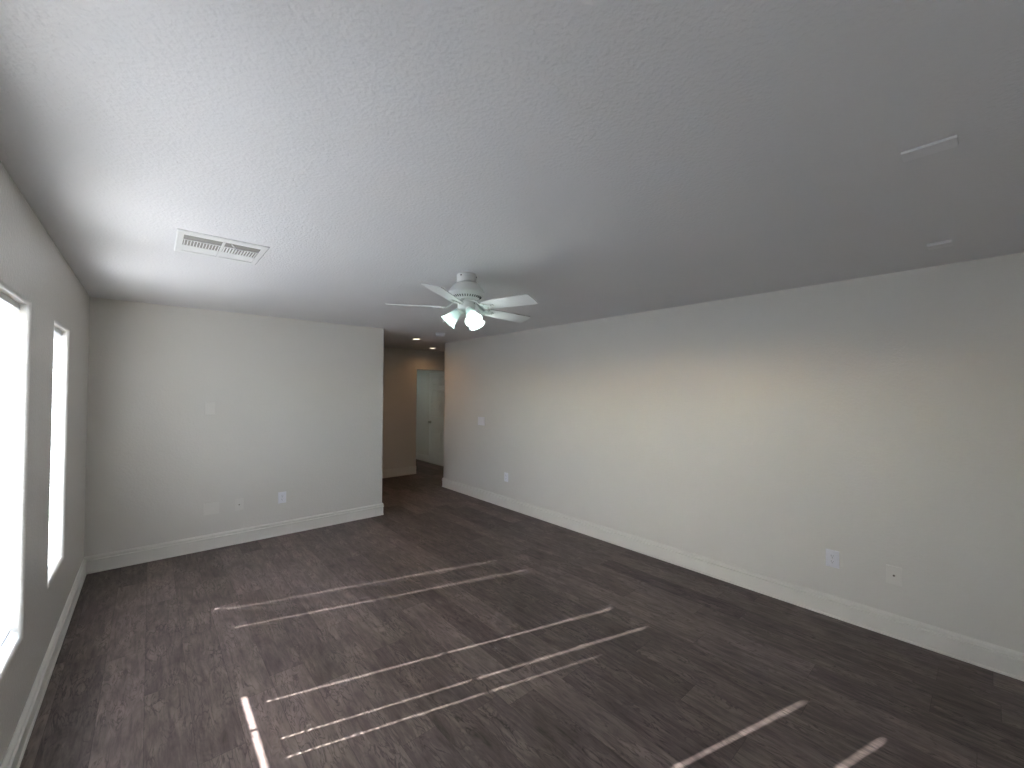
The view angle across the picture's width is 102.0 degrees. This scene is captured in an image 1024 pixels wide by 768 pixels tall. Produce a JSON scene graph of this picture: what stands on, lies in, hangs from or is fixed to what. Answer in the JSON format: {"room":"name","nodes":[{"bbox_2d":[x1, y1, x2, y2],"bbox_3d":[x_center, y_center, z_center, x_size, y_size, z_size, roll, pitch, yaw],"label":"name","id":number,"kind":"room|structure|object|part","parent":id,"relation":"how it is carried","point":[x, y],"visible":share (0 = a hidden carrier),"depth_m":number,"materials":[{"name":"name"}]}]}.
{"room":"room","nodes":[
{"label":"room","id":0,"kind":"room"},
{"bbox_2d":[0,161,89,766],"bbox_3d":[-1.941,0.420,1.467,0.150,2.440,5.910,1,-1,-41],"label":"wall","id":1,"kind":"structure","parent":0,"point":[34,273],"depth_m":2.04,"materials":[{"name":"paint"}]},
{"bbox_2d":[0,292,19,647],"bbox_3d":[-2.047,0.367,1.635,0.026,1.460,0.583,1,-1,-41],"label":"mini blind","id":2,"kind":"object","parent":1,"relation":"attached to","point":[6,303],"visible":1,"depth_m":1.77,"materials":[{"name":"plastic"}]},
{"bbox_3d":[-2.179,0.375,1.768,0.001,1.427,0.001,1,-1,-41],"label":"ladder cord","id":3,"kind":"part","parent":2,"relation":"part of","materials":[{"name":"white fabric"}]},
{"bbox_3d":[-2.051,1.092,1.623,0.021,0.010,0.579,1,-1,-41],"label":"rail","id":4,"kind":"part","parent":2,"relation":"part of","materials":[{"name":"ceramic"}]},
{"bbox_3d":[-2.161,0.376,1.784,0.001,1.427,0.001,1,-1,-41],"label":"ladder cord","id":5,"kind":"part","parent":2,"relation":"part of","materials":[{"name":"white fabric"}]},
{"bbox_2d":[0,557,86,767],"bbox_3d":[-1.885,1.565,1.506,0.022,0.152,5.618,1,-1,-41],"label":"baseboard","id":6,"kind":"structure","parent":1,"relation":"attached to","point":[16,749],"depth_m":2.15,"materials":[{"name":"paint"}]},
{"bbox_2d":[48,327,61,568],"bbox_3d":[-2.829,0.388,2.534,0.026,1.480,0.567,1,-1,-41],"label":"mini blind","id":7,"kind":"object","parent":1,"relation":"attached to","point":[52,539],"visible":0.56,"depth_m":2.66,"materials":[{"name":"plastic"}]},
{"bbox_3d":[-2.820,1.123,2.505,0.021,0.010,0.521,1,-1,-41],"label":"rail","id":8,"kind":"part","parent":7,"relation":"part of","materials":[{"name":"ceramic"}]},
{"bbox_3d":[-2.963,0.397,2.705,0.001,1.447,0.001,1,-1,-41],"label":"ladder cord","id":9,"kind":"part","parent":7,"relation":"part of","materials":[{"name":"white fabric"}]},
{"bbox_2d":[84,297,383,556],"bbox_3d":[-2.758,0.469,4.595,2.727,2.440,0.120,1,-1,-41],"label":"wall","id":10,"kind":"structure","parent":0,"point":[299,403],"depth_m":4.29,"materials":[{"name":"paint"}]},
{"bbox_2d":[204,501,218,514],"bbox_3d":[-3.065,1.268,4.230,0.128,0.124,0.010,1,-1,-41],"label":"blank wall plate","id":11,"kind":"object","parent":10,"relation":"attached to","point":[210,508],"visible":1,"depth_m":4.23,"materials":[{"name":"paint"}]},
{"bbox_2d":[85,503,383,573],"bbox_3d":[-2.742,1.613,4.566,2.748,0.152,0.122,1,-1,-41],"label":"baseboard","id":12,"kind":"structure","parent":10,"relation":"attached to","point":[143,554],"depth_m":4.26,"materials":[{"name":"paint"}]},
{"bbox_2d":[235,498,243,510],"bbox_3d":[-2.884,1.275,4.383,0.078,0.122,0.018,1,-1,-41],"label":"cable jack plate","id":13,"kind":"object","parent":10,"relation":"attached to","point":[239,503],"visible":1,"depth_m":4.38,"materials":[{"name":"paint"}]},
{"bbox_2d":[278,491,285,503],"bbox_3d":[-2.579,1.274,4.653,0.080,0.124,0.012,1,-1,-41],"label":"wall outlet","id":14,"kind":"object","parent":10,"relation":"attached to","point":[281,495],"visible":1,"depth_m":4.65,"materials":[{"name":"white plastic"}]},
{"bbox_2d":[382,347,443,469],"bbox_3d":[-2.554,0.524,7.642,4.400,2.440,0.120,1,-1,-41],"label":"wall","id":15,"kind":"structure","parent":0,"point":[401,365],"depth_m":7.95,"materials":[{"name":"paint"}]},
{"bbox_2d":[382,466,415,477],"bbox_3d":[-3.025,1.656,7.124,3.044,0.152,0.022,1,-1,-41],"label":"baseboard","id":16,"kind":"structure","parent":15,"relation":"attached to","point":[387,473],"depth_m":7.88,"materials":[{"name":"paint"}]},
{"bbox_2d":[416,370,443,454],"bbox_3d":[-2.755,0.546,9.015,2.140,2.440,2.215,1,-1,-41],"label":"wall","id":17,"kind":"structure","parent":0,"point":[423,376],"depth_m":9.68,"materials":[{"name":"paint"}]},
{"bbox_2d":[416,452,428,461],"bbox_3d":[-2.014,1.704,9.566,0.022,0.152,2.095,1,-1,-41],"label":"baseboard","id":18,"kind":"structure","parent":17,"relation":"attached to","point":[419,456],"depth_m":9.64,"materials":[{"name":"paint"}]},
{"bbox_2d":[428,372,443,465],"bbox_3d":[-1.629,0.752,9.044,0.103,2.018,0.763,1,-1,-41],"label":"door","id":19,"kind":"structure","parent":17,"relation":"in","point":[436,381],"depth_m":9.10,"materials":[{"name":"paint"}]},
{"bbox_2d":[0,0,1023,350],"bbox_3d":[-1.214,-0.834,5.054,6.020,0.200,10.400,1,-1,-41],"label":"ceiling","id":20,"kind":"structure","parent":0,"point":[588,160],"depth_m":1.37,"materials":[{"name":"paint"}]},
{"bbox_2d":[174,228,269,264],"bbox_3d":[-1.677,-0.774,2.391,0.411,0.016,0.422,1,-1,-41],"label":"ceiling vent","id":21,"kind":"object","parent":20,"relation":"in","point":[186,241],"visible":1,"depth_m":2.36,"materials":[{"name":"metal"}]},
{"bbox_3d":[-1.816,-0.777,2.412,0.168,0.004,0.116,1,-1,-41],"label":"louver blade","id":22,"kind":"part","parent":21,"relation":"part of","materials":[{"name":"metal"}]},
{"bbox_3d":[-1.705,-0.779,2.285,0.168,0.004,0.010,1,-1,-41],"label":"louver blade","id":23,"kind":"part","parent":21,"relation":"part of","materials":[{"name":"metal"}]},
{"bbox_3d":[-1.679,-0.775,2.530,0.170,0.004,0.116,1,-1,-41],"label":"louver blade","id":24,"kind":"part","parent":21,"relation":"part of","materials":[{"name":"metal"}]},
{"bbox_3d":[-1.569,-0.776,2.403,0.170,0.004,0.010,1,-1,-41],"label":"louver blade","id":25,"kind":"part","parent":21,"relation":"part of","materials":[{"name":"metal"}]},
{"bbox_2d":[435,333,444,336],"bbox_3d":[-1.016,-0.693,5.867,0.140,0.052,0.140,1,-1,-41],"label":"smoke detector","id":26,"kind":"object","parent":20,"relation":"attached to","point":[437,334],"visible":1,"depth_m":5.82,"materials":[{"name":"white plastic"}]},
{"bbox_2d":[386,272,537,330],"bbox_3d":[-0.292,-0.575,2.918,1.033,0.381,1.071,1,-1,-41],"label":"ceiling fan","id":27,"kind":"object","parent":20,"relation":"hanging from","point":[466,292],"visible":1,"depth_m":2.83,"materials":[{"name":"white metal"}]},
{"bbox_3d":[-0.673,-0.548,2.888,0.387,0.038,0.135,0,-1,-2],"label":"blade","id":28,"kind":"part","parent":27,"relation":"part of","materials":[{"name":"white wood"}]},
{"bbox_3d":[-0.414,-0.556,2.562,0.133,0.048,0.387,0,-1,16],"label":"blade","id":29,"kind":"part","parent":27,"relation":"part of","materials":[{"name":"white wood"}]},
{"bbox_3d":[-0.434,-0.457,2.898,0.133,0.141,0.126,1,-1,-41],"label":"lamp shade","id":30,"kind":"part","parent":27,"relation":"part of","materials":[{"name":"white glass"}]},
{"bbox_3d":[-0.441,-0.518,3.234,0.135,0.035,0.387,1,-1,-20],"label":"blade","id":31,"kind":"part","parent":27,"relation":"part of","materials":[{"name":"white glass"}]},
{"bbox_2d":[466,306,475,319],"bbox_3d":[-0.284,-0.487,2.833,0.063,0.111,0.106,1,-1,-41],"label":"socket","id":32,"kind":"object","parent":27,"relation":"attached to","point":[469,309],"depth_m":2.80,"materials":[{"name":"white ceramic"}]},
{"bbox_3d":[-0.272,-0.457,2.805,0.123,0.141,0.139,1,-1,-41],"label":"lamp shade","id":33,"kind":"part","parent":27,"relation":"part of","materials":[{"name":"white glass"}]},
{"bbox_3d":[-0.270,-0.454,2.997,0.138,0.141,0.121,1,-1,-41],"label":"lamp shade","id":34,"kind":"part","parent":27,"relation":"part of","materials":[{"name":"white glass"}]},
{"bbox_3d":[-0.037,-0.510,3.115,0.390,0.048,0.138,1,-1,-41],"label":"blade","id":35,"kind":"part","parent":27,"relation":"part of","materials":[{"name":"white wood"}]},
{"bbox_3d":[-0.026,-0.532,2.705,0.387,0.040,0.132,0,-1,34],"label":"blade","id":36,"kind":"part","parent":27,"relation":"part of","materials":[{"name":"white wood"}]},
{"bbox_2d":[900,135,958,161],"bbox_3d":[1.382,-0.778,1.374,0.074,0.010,0.132,1,-1,-41],"label":"cover plate","id":37,"kind":"object","parent":20,"relation":"attached to","point":[950,142],"visible":1,"depth_m":1.37,"materials":[{"name":"paint"}]},
{"bbox_2d":[927,239,952,249],"bbox_3d":[2.321,-0.754,2.249,0.092,0.016,0.092,1,-1,-41],"label":"cover plate","id":38,"kind":"object","parent":20,"relation":"attached to","point":[947,243],"visible":1,"depth_m":2.23,"materials":[{"name":"paint"}]},
{"bbox_2d":[19,459,1023,767],"bbox_3d":[-1.228,1.766,5.009,6.020,0.120,10.400,1,-1,-41],"label":"floor","id":39,"kind":"structure","parent":0,"point":[443,628],"depth_m":2.44,"materials":[{"name":"wood"}]},
{"bbox_2d":[443,252,1023,652],"bbox_3d":[1.069,0.491,4.589,0.120,2.440,6.666,1,-1,-41],"label":"wall","id":40,"kind":"structure","parent":0,"point":[877,421],"depth_m":3.19,"materials":[{"name":"paint"}]},
{"bbox_2d":[478,417,484,425],"bbox_3d":[-0.464,0.559,6.247,0.012,0.126,0.166,1,-1,-41],"label":"light switch","id":41,"kind":"object","parent":40,"relation":"attached to","point":[481,420],"visible":1,"depth_m":6.23,"materials":[{"name":"white plastic"}]},
{"bbox_2d":[504,472,507,481],"bbox_3d":[-0.081,1.301,5.790,0.012,0.124,0.080,1,-1,-41],"label":"wall outlet","id":42,"kind":"object","parent":40,"relation":"attached to","point":[505,473],"visible":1,"depth_m":5.79,"materials":[{"name":"white plastic"}]},
{"bbox_2d":[442,478,1023,680],"bbox_3d":[0.990,1.635,4.620,0.122,0.152,6.538,1,-1,-41],"label":"baseboard","id":43,"kind":"structure","parent":40,"relation":"attached to","point":[999,659],"depth_m":3.15,"materials":[{"name":"paint"}]},
{"bbox_2d":[826,549,838,568],"bbox_3d":[2.333,1.271,3.018,0.012,0.124,0.080,1,-1,-41],"label":"wall outlet","id":44,"kind":"object","parent":40,"relation":"attached to","point":[832,556],"visible":1,"depth_m":3.01,"materials":[{"name":"white plastic"}]},
{"bbox_2d":[886,564,901,586],"bbox_3d":[2.548,1.278,2.766,0.018,0.122,0.078,1,-1,-41],"label":"cable jack plate","id":45,"kind":"object","parent":40,"relation":"attached to","point":[893,573],"visible":1,"depth_m":2.76,"materials":[{"name":"paint"}]}
]}

